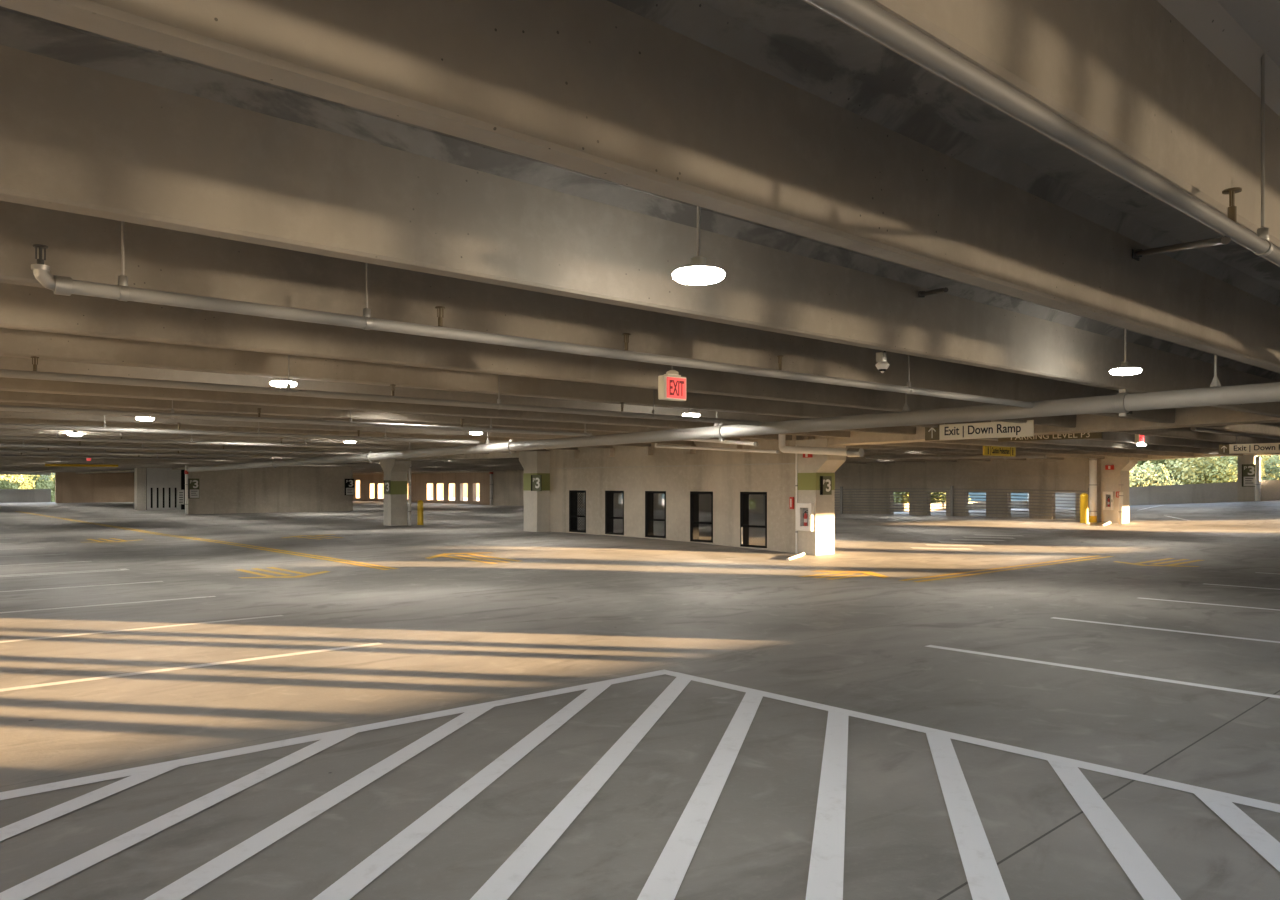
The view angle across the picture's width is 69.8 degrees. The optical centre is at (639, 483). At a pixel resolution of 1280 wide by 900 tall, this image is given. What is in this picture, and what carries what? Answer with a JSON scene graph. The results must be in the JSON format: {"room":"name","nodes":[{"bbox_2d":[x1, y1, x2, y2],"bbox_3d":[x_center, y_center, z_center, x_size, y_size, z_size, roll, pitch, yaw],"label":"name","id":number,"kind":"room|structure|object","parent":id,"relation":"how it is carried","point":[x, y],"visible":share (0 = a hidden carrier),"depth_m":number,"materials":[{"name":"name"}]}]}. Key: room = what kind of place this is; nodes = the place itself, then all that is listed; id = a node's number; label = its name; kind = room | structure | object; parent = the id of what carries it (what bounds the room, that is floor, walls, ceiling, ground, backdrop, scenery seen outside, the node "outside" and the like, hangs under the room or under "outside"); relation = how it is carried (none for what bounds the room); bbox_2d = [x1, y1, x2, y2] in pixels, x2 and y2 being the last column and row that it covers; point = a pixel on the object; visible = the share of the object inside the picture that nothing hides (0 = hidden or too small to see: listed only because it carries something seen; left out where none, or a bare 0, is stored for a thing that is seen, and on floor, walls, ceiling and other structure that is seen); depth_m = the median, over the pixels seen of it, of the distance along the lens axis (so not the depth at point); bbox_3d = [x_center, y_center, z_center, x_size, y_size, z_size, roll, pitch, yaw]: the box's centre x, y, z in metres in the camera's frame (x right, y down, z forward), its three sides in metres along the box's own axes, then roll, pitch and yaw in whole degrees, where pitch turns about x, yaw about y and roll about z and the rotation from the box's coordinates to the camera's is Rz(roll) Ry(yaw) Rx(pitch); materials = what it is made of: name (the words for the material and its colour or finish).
{"room":"parking garage","nodes":[
{"label":"parking garage","id":0,"kind":"room"},
{"bbox_2d":[0,472,50,502],"bbox_3d":[-57.819,0.120,71.878,19.900,3.460,0.250,0,0,-42],"label":"wall","id":1,"kind":"structure","parent":0,"point":[6,495],"depth_m":77.14,"materials":[{"name":"concrete"}]},
{"bbox_2d":[55,472,133,502],"bbox_3d":[-44.767,0.020,78.205,8.600,3.260,0.300,0,0,-42],"label":"wall","id":2,"kind":"structure","parent":0,"point":[70,487],"depth_m":77.03,"materials":[{"name":"brown concrete"}]},
{"bbox_2d":[147,468,180,509],"bbox_3d":[-28.528,0.300,55.019,1.866,2.700,0.080,0,0,-42],"label":"wall","id":3,"kind":"structure","parent":0,"point":[160,478],"depth_m":54.97,"materials":[{"name":"concrete"}]},
{"bbox_2d":[146,468,184,509],"bbox_3d":[-28.511,0.300,55.236,2.150,2.700,0.200,0,0,-42],"label":"wall","id":4,"kind":"structure","parent":0,"point":[182,471],"depth_m":55.48,"materials":[{"name":"black metal"}]},
{"bbox_2d":[188,465,352,513],"bbox_3d":[-19.942,0.020,50.031,8.800,3.260,0.400,0,0,-42],"label":"wall","id":5,"kind":"structure","parent":0,"point":[280,488],"depth_m":49.77,"materials":[{"name":"concrete"}]},
{"bbox_2d":[188,479,198,498],"bbox_3d":[-22.888,0.231,47.095,0.530,1.020,0.055,0,0,-42],"label":"number sign","id":6,"kind":"object","parent":5,"relation":"attached to","point":[193,484],"visible":1,"depth_m":47.08,"materials":[{"name":"black metal"}]},
{"bbox_2d":[345,479,353,494],"bbox_3d":[-16.664,0.172,52.653,0.550,0.950,0.055,0,0,-42],"label":"number sign","id":7,"kind":"object","parent":5,"relation":"attached to","point":[349,483],"visible":1,"depth_m":52.65,"materials":[{"name":"black metal"}]},
{"bbox_2d":[292,458,523,471],"bbox_3d":[-12.516,-1.280,53.666,19.780,0.660,39.374,0,0,-42],"label":"ceiling","id":8,"kind":"structure","parent":0,"point":[341,463],"depth_m":48.02,"materials":[{"name":"concrete"}]},
{"bbox_2d":[353,472,489,504],"bbox_3d":[-22.246,0.020,80.686,0.300,3.260,34.000,0,0,-42],"label":"wall","id":9,"kind":"structure","parent":0,"point":[420,483],"depth_m":73.92,"materials":[{"name":"brown concrete"}]},
{"bbox_2d":[493,472,712,511],"bbox_3d":[-2.597,0.020,58.682,0.300,3.260,25.000,0,0,-42],"label":"wall","id":10,"kind":"structure","parent":0,"point":[508,490],"depth_m":65.87,"materials":[{"name":"concrete"}]},
{"bbox_2d":[489,472,492,504],"bbox_3d":[-10.947,0.300,67.582,0.286,2.500,0.286,0,0,-42],"label":"downpipe","id":11,"kind":"object","parent":10,"relation":"attached to","point":[490,473],"visible":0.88,"depth_m":67.48,"materials":[{"name":"metal"}]},
{"bbox_2d":[0,500,1279,899],"bbox_3d":[-10.065,1.285,50.606,62.800,1.530,95.900,0,0,-42],"label":"floor","id":12,"kind":"structure","parent":0,"point":[574,609],"depth_m":6.99,"materials":[{"name":"concrete"}]},
{"bbox_2d":[0,581,162,591],"bbox_3d":[-10.222,1.546,12.242,7.060,0.001,0.130,0,0,-42],"label":"parking line","id":13,"kind":"object","parent":12,"relation":"on","point":[154,581],"visible":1,"depth_m":13.85,"materials":[{"name":"white paint"}]},
{"bbox_2d":[0,596,215,612],"bbox_3d":[-8.490,1.546,10.303,7.060,0.001,0.130,0,0,-42],"label":"parking line","id":14,"kind":"object","parent":12,"relation":"on","point":[206,596],"visible":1,"depth_m":11.78,"materials":[{"name":"white paint"}]},
{"bbox_2d":[134,468,145,509],"bbox_3d":[-29.610,0.350,54.402,0.500,2.600,0.600,0,0,-42],"label":"column","id":15,"kind":"structure","parent":12,"relation":"on","point":[139,473],"depth_m":54.19,"materials":[{"name":"concrete"}]},
{"bbox_2d":[0,615,282,642],"bbox_3d":[-6.845,1.546,8.461,7.060,0.001,0.130,0,0,-42],"label":"parking line","id":16,"kind":"object","parent":12,"relation":"on","point":[274,615],"visible":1,"depth_m":9.76,"materials":[{"name":"white paint"}]},
{"bbox_2d":[185,465,187,513],"bbox_3d":[-23.116,0.300,46.794,0.182,2.500,0.182,0,0,-42],"label":"downpipe","id":17,"kind":"object","parent":12,"relation":"on","point":[186,466],"visible":0.9,"depth_m":46.73,"materials":[{"name":"metal"}]},
{"bbox_2d":[0,643,381,691],"bbox_3d":[-5.153,1.546,6.566,7.060,0.001,0.130,0,0,-42],"label":"parking line","id":18,"kind":"object","parent":12,"relation":"on","point":[371,644],"visible":1,"depth_m":7.69,"materials":[{"name":"white paint"}]},
{"bbox_2d":[15,511,397,569],"bbox_3d":[-19.755,1.521,34.042,0.290,0.050,46.909,0,0,-41],"label":"center line","id":19,"kind":"object","parent":12,"relation":"on","point":[278,551],"visible":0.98,"depth_m":21.42,"materials":[{"name":"yellow paint"}]},
{"bbox_2d":[237,567,329,577],"bbox_3d":[-6.323,1.537,15.939,1.500,0.015,2.200,0,0,-42],"label":"road marking","id":20,"kind":"object","parent":12,"relation":"on","point":[242,570],"depth_m":15.80,"materials":[{"name":"yellow paint"}]},
{"bbox_2d":[380,459,410,525],"bbox_3d":[-9.172,0.350,34.443,0.668,2.600,1.200,0,0,-42],"label":"column","id":21,"kind":"structure","parent":12,"relation":"on","point":[395,503],"depth_m":34.20,"materials":[{"name":"concrete"}]},
{"bbox_2d":[408,465,411,524],"bbox_3d":[-8.641,0.400,34.448,0.138,2.300,0.138,0,0,-42],"label":"downpipe","id":22,"kind":"object","parent":21,"relation":"attached to","point":[409,470],"visible":1,"depth_m":34.41,"materials":[{"name":"metal"}]},
{"bbox_2d":[416,500,423,525],"bbox_3d":[-8.222,1.075,34.354,0.320,0.950,0.320,0,0,-42],"label":"bollard","id":23,"kind":"object","parent":12,"relation":"on","point":[420,502],"visible":1,"depth_m":34.26,"materials":[{"name":"metal"}]},
{"bbox_2d":[427,552,518,563],"bbox_3d":[-3.289,1.460,18.246,1.500,0.056,2.400,0,0,-42],"label":"road marking","id":24,"kind":"object","parent":12,"relation":"on","point":[443,554],"depth_m":18.30,"materials":[{"name":"yellow paint"}]},
{"bbox_2d":[519,451,549,531],"bbox_3d":[-2.980,0.350,26.945,0.758,2.600,0.934,0,0,-42],"label":"column","id":25,"kind":"structure","parent":12,"relation":"on","point":[536,503],"depth_m":26.56,"materials":[{"name":"concrete"}]},
{"bbox_2d":[531,475,541,490],"bbox_3d":[-2.974,-0.029,26.329,0.055,0.460,0.450,0,0,-42],"label":"number sign","id":26,"kind":"object","parent":25,"relation":"attached to","point":[536,480],"visible":1,"depth_m":26.31,"materials":[{"name":"black metal"}]},
{"bbox_2d":[0,670,1279,899],"bbox_3d":[-0.404,1.546,1.362,9.289,0.001,8.570,0,0,-42],"label":"road marking","id":27,"kind":"object","parent":12,"relation":"on","point":[826,868],"depth_m":4.40,"materials":[{"name":"white paint"}]},
{"bbox_2d":[796,439,845,554],"bbox_3d":[3.897,0.350,19.792,0.668,2.600,0.834,0,0,-42],"label":"column","id":28,"kind":"structure","parent":12,"relation":"on","point":[820,541],"depth_m":19.64,"materials":[{"name":"concrete"}]},
{"bbox_2d":[795,445,797,553],"bbox_3d":[3.383,0.327,19.843,0.055,2.355,0.055,0,0,-42],"label":"downpipe","id":29,"kind":"object","parent":28,"relation":"attached to","point":[796,454],"visible":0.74,"depth_m":19.84,"materials":[{"name":"metal"}]},
{"bbox_2d":[796,503,813,530],"bbox_3d":[3.525,0.705,19.616,0.130,0.589,0.395,0,0,-42],"label":"fire extinguisher cabinet","id":30,"kind":"object","parent":28,"relation":"attached to","point":[801,508],"visible":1,"depth_m":19.61,"materials":[{"name":"white plastic"}]},
{"bbox_2d":[820,476,831,494],"bbox_3d":[3.993,0.032,19.679,0.360,0.400,0.055,0,0,-42],"label":"number sign","id":31,"kind":"object","parent":28,"relation":"attached to","point":[825,481],"visible":1,"depth_m":19.66,"materials":[{"name":"black metal"}]},
{"bbox_2d":[799,571,887,579],"bbox_3d":[3.469,1.544,15.633,1.600,0.004,1.500,0,0,-42],"label":"floor arrow","id":32,"kind":"structure","parent":12,"relation":"on","point":[836,572],"depth_m":15.51,"materials":[{"name":"yellow paint"}]},
{"bbox_2d":[763,486,1088,521],"bbox_3d":[11.802,0.815,41.207,0.100,1.470,16.350,0,0,-42],"label":"barrier","id":33,"kind":"object","parent":12,"relation":"on","point":[841,489],"visible":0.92,"depth_m":39.19,"materials":[{"name":"metal"}]},
{"bbox_2d":[910,534,1020,549],"bbox_3d":[8.768,1.505,24.186,1.377,0.063,6.916,0,0,34],"label":"crosswalk","id":34,"kind":"object","parent":12,"relation":"on","point":[973,534],"visible":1,"depth_m":23.67,"materials":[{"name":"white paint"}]},
{"bbox_2d":[900,555,1113,581],"bbox_3d":[7.132,1.546,17.161,7.700,0.001,0.370,0,0,-42],"label":"center line","id":35,"kind":"object","parent":12,"relation":"on","point":[1096,555],"visible":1,"depth_m":16.60,"materials":[{"name":"yellow paint"}]},
{"bbox_2d":[1080,493,1089,523],"bbox_3d":[16.398,0.895,33.883,0.380,1.120,0.380,0,0,-42],"label":"bollard","id":36,"kind":"object","parent":12,"relation":"on","point":[1084,496],"visible":1,"depth_m":33.77,"materials":[{"name":"metal"}]},
{"bbox_2d":[1088,458,1097,522],"bbox_3d":[17.131,0.201,34.715,0.325,2.501,0.325,0,0,-42],"label":"downpipe","id":37,"kind":"object","parent":12,"relation":"on","point":[1092,511],"visible":0.94,"depth_m":34.61,"materials":[{"name":"metal"}]},
{"bbox_2d":[926,645,1279,697],"bbox_3d":[4.654,1.546,6.649,0.110,0.001,5.720,0,0,-42],"label":"stall line","id":38,"kind":"object","parent":12,"relation":"on","point":[933,646],"visible":1,"depth_m":7.49,"materials":[{"name":"white paint"}]},
{"bbox_2d":[1101,456,1137,522],"bbox_3d":[18.167,0.300,34.792,0.850,2.700,1.000,0,0,-42],"label":"column","id":39,"kind":"structure","parent":12,"relation":"on","point":[1116,480],"depth_m":34.62,"materials":[{"name":"concrete"}]},
{"bbox_2d":[1103,492,1113,509],"bbox_3d":[17.663,0.631,34.622,0.130,0.693,0.379,0,0,-42],"label":"fire extinguisher cabinet","id":40,"kind":"object","parent":39,"relation":"attached to","point":[1106,495],"visible":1,"depth_m":34.61,"materials":[{"name":"white plastic"}]},
{"bbox_2d":[1118,492,1123,523],"bbox_3d":[17.889,0.749,34.141,0.175,1.458,0.175,0,0,-42],"label":"downpipe","id":41,"kind":"object","parent":12,"relation":"on","point":[1120,495],"visible":1,"depth_m":34.07,"materials":[{"name":"metal"}]},
{"bbox_2d":[1114,558,1202,566],"bbox_3d":[10.372,1.545,18.111,2.400,0.002,1.500,0,0,-42],"label":"floor arrow","id":42,"kind":"structure","parent":12,"relation":"on","point":[1139,563],"depth_m":18.06,"materials":[{"name":"yellow paint"}]},
{"bbox_2d":[1052,617,1279,642],"bbox_3d":[6.680,1.546,8.479,0.110,0.001,5.750,0,0,-42],"label":"stall line","id":43,"kind":"object","parent":12,"relation":"on","point":[1052,617],"visible":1,"depth_m":9.69,"materials":[{"name":"white paint"}]},
{"bbox_2d":[1139,597,1279,610],"bbox_3d":[8.692,1.546,10.309,0.110,0.001,5.800,0,0,-42],"label":"stall line","id":44,"kind":"object","parent":12,"relation":"on","point":[1139,597],"visible":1,"depth_m":11.78,"materials":[{"name":"white paint"}]},
{"bbox_2d":[1238,454,1256,501],"bbox_3d":[32.641,-0.400,49.324,0.600,4.100,0.760,0,0,-42],"label":"column","id":45,"kind":"structure","parent":12,"relation":"on","point":[1244,493],"depth_m":49.17,"materials":[{"name":"concrete"}]},
{"bbox_2d":[1242,464,1254,486],"bbox_3d":[32.498,-0.454,48.987,0.055,1.200,0.650,0,0,-42],"label":"number sign","id":46,"kind":"object","parent":45,"relation":"attached to","point":[1248,470],"visible":1,"depth_m":49.00,"materials":[{"name":"black metal"}]},
{"bbox_2d":[1255,457,1260,500],"bbox_3d":[32.686,-0.200,48.553,0.300,2.500,0.300,0,0,-42],"label":"downpipe","id":47,"kind":"object","parent":12,"relation":"on","point":[1257,459],"visible":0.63,"depth_m":48.45,"materials":[{"name":"metal"}]},
{"bbox_2d":[0,0,1279,470],"bbox_3d":[-21.134,-1.280,31.758,20.780,0.660,78.754,0,0,-42],"label":"ceiling","id":48,"kind":"structure","parent":0,"point":[567,148],"depth_m":4.02,"materials":[{"name":"concrete"}]},
{"bbox_2d":[45,459,117,466],"bbox_3d":[-21.120,-1.054,34.767,2.402,0.792,0.089,0,0,-42],"label":"bar","id":49,"kind":"object","parent":48,"relation":"hanging from","point":[60,464],"visible":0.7,"depth_m":34.76,"materials":[{"name":"metal"}]},
{"bbox_2d":[0,452,224,459],"bbox_3d":[-17.588,-1.122,24.515,12.420,0.777,0.068,0,0,-42],"label":"pipe","id":50,"kind":"object","parent":48,"relation":"hanging from","point":[21,455],"visible":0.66,"depth_m":26.54,"materials":[{"name":"metal"}]},
{"bbox_2d":[0,447,271,456],"bbox_3d":[-14.924,-1.126,21.531,12.420,0.769,0.068,0,0,-42],"label":"pipe","id":51,"kind":"object","parent":48,"relation":"hanging from","point":[18,451],"visible":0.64,"depth_m":23.29,"materials":[{"name":"metal"}]},
{"bbox_2d":[0,440,324,453],"bbox_3d":[-12.526,-1.130,18.846,12.420,0.761,0.068,0,0,-42],"label":"pipe","id":52,"kind":"object","parent":48,"relation":"hanging from","point":[23,444],"visible":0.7,"depth_m":20.33,"materials":[{"name":"metal"}]},
{"bbox_2d":[0,430,391,449],"bbox_3d":[-10.128,-1.134,16.161,12.420,0.753,0.068,0,0,-42],"label":"pipe","id":53,"kind":"object","parent":48,"relation":"hanging from","point":[57,438],"visible":0.89,"depth_m":17.43,"materials":[{"name":"metal"}]},
{"bbox_2d":[0,415,478,443],"bbox_3d":[-7.730,-1.138,13.476,12.420,0.745,0.068,0,0,-42],"label":"pipe","id":54,"kind":"object","parent":48,"relation":"hanging from","point":[104,428],"visible":0.94,"depth_m":14.44,"materials":[{"name":"metal"}]},
{"bbox_2d":[270,378,296,386],"bbox_3d":[-3.334,-1.207,8.586,0.238,0.594,0.238,0,0,-42],"label":"ceiling lamp","id":55,"kind":"object","parent":48,"relation":"hanging from","point":[282,382],"visible":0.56,"depth_m":8.50,"materials":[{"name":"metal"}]},
{"bbox_2d":[0,400,591,436],"bbox_3d":[-5.432,-1.142,10.902,12.420,0.737,0.068,0,0,-42],"label":"pipe","id":56,"kind":"object","parent":48,"relation":"hanging from","point":[172,414],"visible":0.96,"depth_m":11.51,"materials":[{"name":"metal"}]},
{"bbox_2d":[0,355,759,425],"bbox_3d":[-3.034,-1.146,8.217,12.420,0.729,0.068,0,0,-42],"label":"pipe","id":57,"kind":"object","parent":48,"relation":"hanging from","point":[34,374],"visible":0.91,"depth_m":8.33,"materials":[{"name":"metal"}]},
{"bbox_2d":[31,221,1032,407],"bbox_3d":[1.346,-1.146,6.027,8.763,0.729,1.720,0,0,-42],"label":"pipe","id":58,"kind":"object","parent":48,"relation":"hanging from","point":[60,285],"visible":0.98,"depth_m":4.82,"materials":[{"name":"metal"}]},
{"bbox_2d":[658,366,685,400],"bbox_3d":[0.258,-1.083,7.294,0.250,0.835,0.100,0,0,-42],"label":"exit sign","id":59,"kind":"object","parent":48,"relation":"hanging from","point":[671,386],"visible":0.98,"depth_m":7.24,"materials":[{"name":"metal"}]},
{"bbox_2d":[672,206,724,284],"bbox_3d":[0.263,-1.207,4.129,0.238,0.594,0.238,0,0,-42],"label":"ceiling lamp","id":60,"kind":"object","parent":48,"relation":"hanging from","point":[698,272],"visible":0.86,"depth_m":4.08,"materials":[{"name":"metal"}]},
{"bbox_2d":[655,443,779,453],"bbox_3d":[1.556,-0.761,19.577,0.074,0.328,3.636,0,0,-42],"label":"pipe","id":61,"kind":"object","parent":48,"relation":"attached to","point":[656,445],"visible":1,"depth_m":19.40,"materials":[{"name":"metal"}]},
{"bbox_2d":[686,438,757,446],"bbox_3d":[1.475,-0.891,18.766,0.099,0.328,2.452,0,0,-42],"label":"pipe","id":62,"kind":"object","parent":48,"relation":"attached to","point":[749,443],"visible":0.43,"depth_m":18.38,"materials":[{"name":"metal"}]},
{"bbox_2d":[187,354,1279,471],"bbox_3d":[-2.913,-0.955,18.515,1.520,1.091,36.502,0,0,-42],"label":"pipe","id":63,"kind":"object","parent":48,"relation":"hanging from","point":[1123,403],"visible":0.91,"depth_m":10.88,"materials":[{"name":"metal"}]},
{"bbox_2d":[779,434,863,456],"bbox_3d":[3.503,-0.826,17.997,0.163,0.628,1.980,0,0,-42],"label":"drain pipe","id":64,"kind":"object","parent":48,"relation":"attached to","point":[850,452],"visible":0.97,"depth_m":17.92,"materials":[{"name":"metal"}]},
{"bbox_2d":[875,351,889,372],"bbox_3d":[1.840,-1.171,6.966,0.104,0.659,0.104,0,0,-42],"label":"security camera","id":65,"kind":"object","parent":48,"relation":"hanging from","point":[882,365],"visible":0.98,"depth_m":6.93,"materials":[{"name":"white plastic"}]},
{"bbox_2d":[925,420,1033,440],"bbox_3d":[5.471,-1.094,14.910,0.036,0.712,1.862,0,0,-42],"label":"sign","id":66,"kind":"object","parent":48,"relation":"hanging from","point":[985,429],"visible":0.98,"depth_m":14.85,"materials":[{"name":"brown metal"}]},
{"bbox_2d":[806,0,1279,265],"bbox_3d":[1.365,-1.146,3.238,12.350,0.728,1.182,0,0,-42],"label":"pipe","id":67,"kind":"object","parent":48,"relation":"hanging from","point":[865,16],"visible":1,"depth_m":2.08,"materials":[{"name":"metal"}]},
{"bbox_2d":[1109,328,1141,374],"bbox_3d":[4.039,-1.207,7.636,0.238,0.594,0.238,0,0,-42],"label":"ceiling lamp","id":68,"kind":"object","parent":48,"relation":"hanging from","point":[1125,368],"visible":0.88,"depth_m":7.60,"materials":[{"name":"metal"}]},
{"bbox_2d":[546,435,803,552],"bbox_3d":[0.332,0.020,23.424,0.460,3.260,9.300,0,0,-42],"label":"wall","id":69,"kind":"structure","parent":0,"point":[633,470],"depth_m":22.66,"materials":[{"name":"concrete"}]},
{"bbox_2d":[569,490,585,532],"bbox_3d":[-1.651,0.764,25.772,0.270,1.171,0.765,0,0,-42],"label":"mesh screen","id":70,"kind":"object","parent":69,"relation":"attached to","point":[573,494],"visible":1,"depth_m":25.75,"materials":[{"name":"black metal"}]},
{"bbox_2d":[605,491,623,534],"bbox_3d":[-0.583,0.764,24.576,0.270,1.171,0.777,0,0,-42],"label":"mesh screen","id":71,"kind":"object","parent":69,"relation":"attached to","point":[609,495],"visible":1,"depth_m":24.56,"materials":[{"name":"black metal"}]},
{"bbox_2d":[645,491,665,537],"bbox_3d":[0.490,0.770,23.374,0.270,1.182,0.777,0,0,-42],"label":"mesh screen","id":72,"kind":"object","parent":69,"relation":"attached to","point":[650,513],"visible":0.99,"depth_m":23.34,"materials":[{"name":"black metal"}]},
{"bbox_2d":[690,491,712,542],"bbox_3d":[1.576,0.787,22.159,0.270,1.216,0.764,0,0,-42],"label":"mesh screen","id":73,"kind":"object","parent":69,"relation":"attached to","point":[694,495],"visible":1,"depth_m":22.13,"materials":[{"name":"black metal"}]},
{"bbox_2d":[740,492,766,547],"bbox_3d":[2.662,0.809,20.921,0.300,1.261,0.800,0,0,-42],"label":"mesh screen","id":74,"kind":"object","parent":69,"relation":"attached to","point":[745,538],"visible":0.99,"depth_m":20.91,"materials":[{"name":"black metal"}]},
{"bbox_2d":[749,461,1100,521],"bbox_3d":[11.556,0.020,42.060,0.330,3.260,18.650,0,0,-42],"label":"wall","id":75,"kind":"structure","parent":0,"point":[1072,476],"depth_m":39.33,"materials":[{"name":"concrete"}]},
{"bbox_2d":[894,500,1027,511],"bbox_3d":[17.304,-0.300,51.785,20.400,4.300,0.200,0,0,-42],"label":"wall","id":76,"kind":"structure","parent":0,"point":[972,506],"depth_m":53.42,"materials":[{"name":"concrete"}]},
{"bbox_2d":[804,422,1279,463],"bbox_3d":[9.684,-1.280,28.805,19.780,0.660,21.194,0,0,-42],"label":"ceiling","id":77,"kind":"structure","parent":0,"point":[971,444],"depth_m":24.31,"materials":[{"name":"concrete"}]},
{"bbox_2d":[865,455,1046,458],"bbox_3d":[8.732,-0.770,25.953,0.129,0.205,5.516,0,0,-42],"label":"pipe","id":78,"kind":"object","parent":77,"relation":"attached to","point":[866,456],"visible":0.87,"depth_m":26.11,"materials":[{"name":"metal"}]},
{"bbox_2d":[983,446,1015,456],"bbox_3d":[9.230,-1.111,23.560,1.620,0.778,0.066,0,0,-42],"label":"caution sign","id":79,"kind":"object","parent":77,"relation":"hanging from","point":[987,450],"visible":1,"depth_m":23.50,"materials":[{"name":"yellow"}]},
{"bbox_2d":[998,432,1101,441],"bbox_3d":[7.715,-1.140,17.360,0.045,0.620,1.958,0,0,-42],"label":"banner","id":80,"kind":"object","parent":77,"relation":"hanging from","point":[1093,435],"visible":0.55,"depth_m":17.22,"materials":[{"name":"brown metal"}]},
{"bbox_2d":[1190,427,1279,438],"bbox_3d":[12.643,-1.065,19.334,5.779,0.111,0.087,0,0,-42],"label":"pipe","id":81,"kind":"object","parent":77,"relation":"attached to","point":[1199,429],"visible":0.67,"depth_m":18.76,"materials":[{"name":"metal"}]},
{"bbox_2d":[1219,435,1279,453],"bbox_3d":[13.898,-1.071,20.487,0.036,0.758,1.712,0,0,-42],"label":"sign","id":82,"kind":"object","parent":77,"relation":"hanging from","point":[1236,448],"visible":0.98,"depth_m":20.66,"materials":[{"name":"brown metal"}]},
{"bbox_2d":[1028,480,1279,507],"bbox_3d":[34.801,-0.200,46.830,0.300,4.500,30.500,0,0,-42],"label":"wall","id":83,"kind":"structure","parent":0,"point":[1270,489],"depth_m":51.28,"materials":[{"name":"concrete"}]},
{"bbox_3d":[-10.065,-2.050,50.606,62.800,1.000,95.900,0,0,-42],"label":"ceiling slab","id":84,"kind":"structure","parent":0,"visible":0},
{"bbox_2d":[76,451,523,473],"bbox_3d":[-26.087,-1.215,53.459,0.700,0.790,69.500,0,0,-42],"label":"ceiling beam","id":85,"kind":"structure","parent":84,"relation":"attached to","point":[493,454],"depth_m":31.35,"materials":[{"name":"concrete"}]},
{"bbox_2d":[353,457,1130,474],"bbox_3d":[-7.658,-1.240,63.749,0.700,0.740,78.700,0,0,-42],"label":"ceiling beam","id":86,"kind":"structure","parent":84,"relation":"attached to","point":[1066,459],"depth_m":39.95,"materials":[{"name":"concrete"}]},
{"bbox_2d":[815,406,1279,445],"bbox_3d":[9.115,-1.215,14.039,0.700,0.790,15.400,0,0,-42],"label":"ceiling beam","id":87,"kind":"structure","parent":84,"relation":"attached to","point":[1202,416],"depth_m":15.06,"materials":[{"name":"concrete"}]},
{"bbox_2d":[1131,453,1266,460],"bbox_3d":[24.081,-1.240,28.208,0.700,0.740,16.600,0,0,-42],"label":"ceiling beam","id":88,"kind":"structure","parent":84,"relation":"attached to","point":[1150,457],"depth_m":33.25,"materials":[{"name":"concrete"}]},
{"label":"outside","id":89,"kind":"structure","parent":0,"visible":0},
{"bbox_2d":[40,456,1222,501],"bbox_3d":[12.210,-2.258,99.923,308.656,21.615,327.201,0,0,-42],"label":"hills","id":90,"kind":"structure","parent":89,"point":[1023,495],"depth_m":185.83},
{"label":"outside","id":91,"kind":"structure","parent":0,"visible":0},
{"label":"ground","id":92,"kind":"structure","parent":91,"visible":0},
{"bbox_2d":[0,475,23,488],"bbox_3d":[-60.961,1.620,87.837,3.754,5.879,4.540,0,0,-42],"label":"tree","id":93,"kind":"object","parent":92,"relation":"on","point":[13,482],"visible":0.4,"depth_m":87.88,"materials":[{"name":"green plant"}]},
{"bbox_2d":[5,473,52,488],"bbox_3d":[-64.537,1.258,96.817,4.881,6.606,4.912,0,0,17],"label":"tree","id":94,"kind":"object","parent":92,"relation":"on","point":[30,481],"visible":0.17,"depth_m":96.67,"materials":[{"name":"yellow plant"}]},
{"bbox_2d":[35,480,54,501],"bbox_3d":[-57.025,1.852,89.225,4.432,5.416,4.233,0,0,-18],"label":"tree","id":95,"kind":"object","parent":92,"relation":"on","point":[47,485],"visible":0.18,"depth_m":88.77,"materials":[{"name":"green plant"}]},
{"bbox_2d":[359,480,478,497],"bbox_3d":[-26.147,0.050,105.022,27.100,9.000,0.500,0,0,-42],"label":"wall","id":96,"kind":"structure","parent":92,"relation":"on","point":[382,484],"depth_m":107.39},
{"bbox_2d":[894,492,908,503],"bbox_3d":[13.812,1.913,53.966,4.059,5.291,3.350,0,0,-3],"label":"tree","id":97,"kind":"object","parent":92,"relation":"on","point":[895,499],"visible":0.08,"depth_m":52.77,"materials":[{"name":"green plant"}]},
{"bbox_2d":[931,492,945,502],"bbox_3d":[17.652,1.557,57.893,4.238,6.005,4.481,0,0,-17],"label":"tree","id":98,"kind":"object","parent":92,"relation":"on","point":[933,492],"visible":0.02,"depth_m":56.58,"materials":[{"name":"green plant"}]},
{"bbox_2d":[1129,461,1182,486],"bbox_3d":[35.429,1.205,65.817,5.438,6.715,5.187,0,0,-8],"label":"tree","id":99,"kind":"object","parent":92,"relation":"on","point":[1138,476],"visible":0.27,"depth_m":64.31,"materials":[{"name":"green plant"}]},
{"bbox_2d":[1137,457,1220,485],"bbox_3d":[44.215,0.360,75.524,6.212,8.407,6.252,0,0,-25],"label":"tree","id":100,"kind":"object","parent":92,"relation":"on","point":[1156,462],"visible":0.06,"depth_m":74.81,"materials":[{"name":"green plant"}]},
{"bbox_2d":[1165,455,1268,483],"bbox_3d":[41.099,0.683,65.690,5.953,7.761,4.913,0,0,-2],"label":"tree","id":101,"kind":"object","parent":92,"relation":"on","point":[1208,471],"visible":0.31,"depth_m":64.69,"materials":[{"name":"green plant"}]},
{"bbox_2d":[1260,455,1279,480],"bbox_3d":[46.967,0.719,67.117,5.679,7.687,5.716,0,0,-1],"label":"tree","id":102,"kind":"object","parent":92,"relation":"on","point":[1275,469],"visible":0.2,"depth_m":67.37,"materials":[{"name":"green plant"}]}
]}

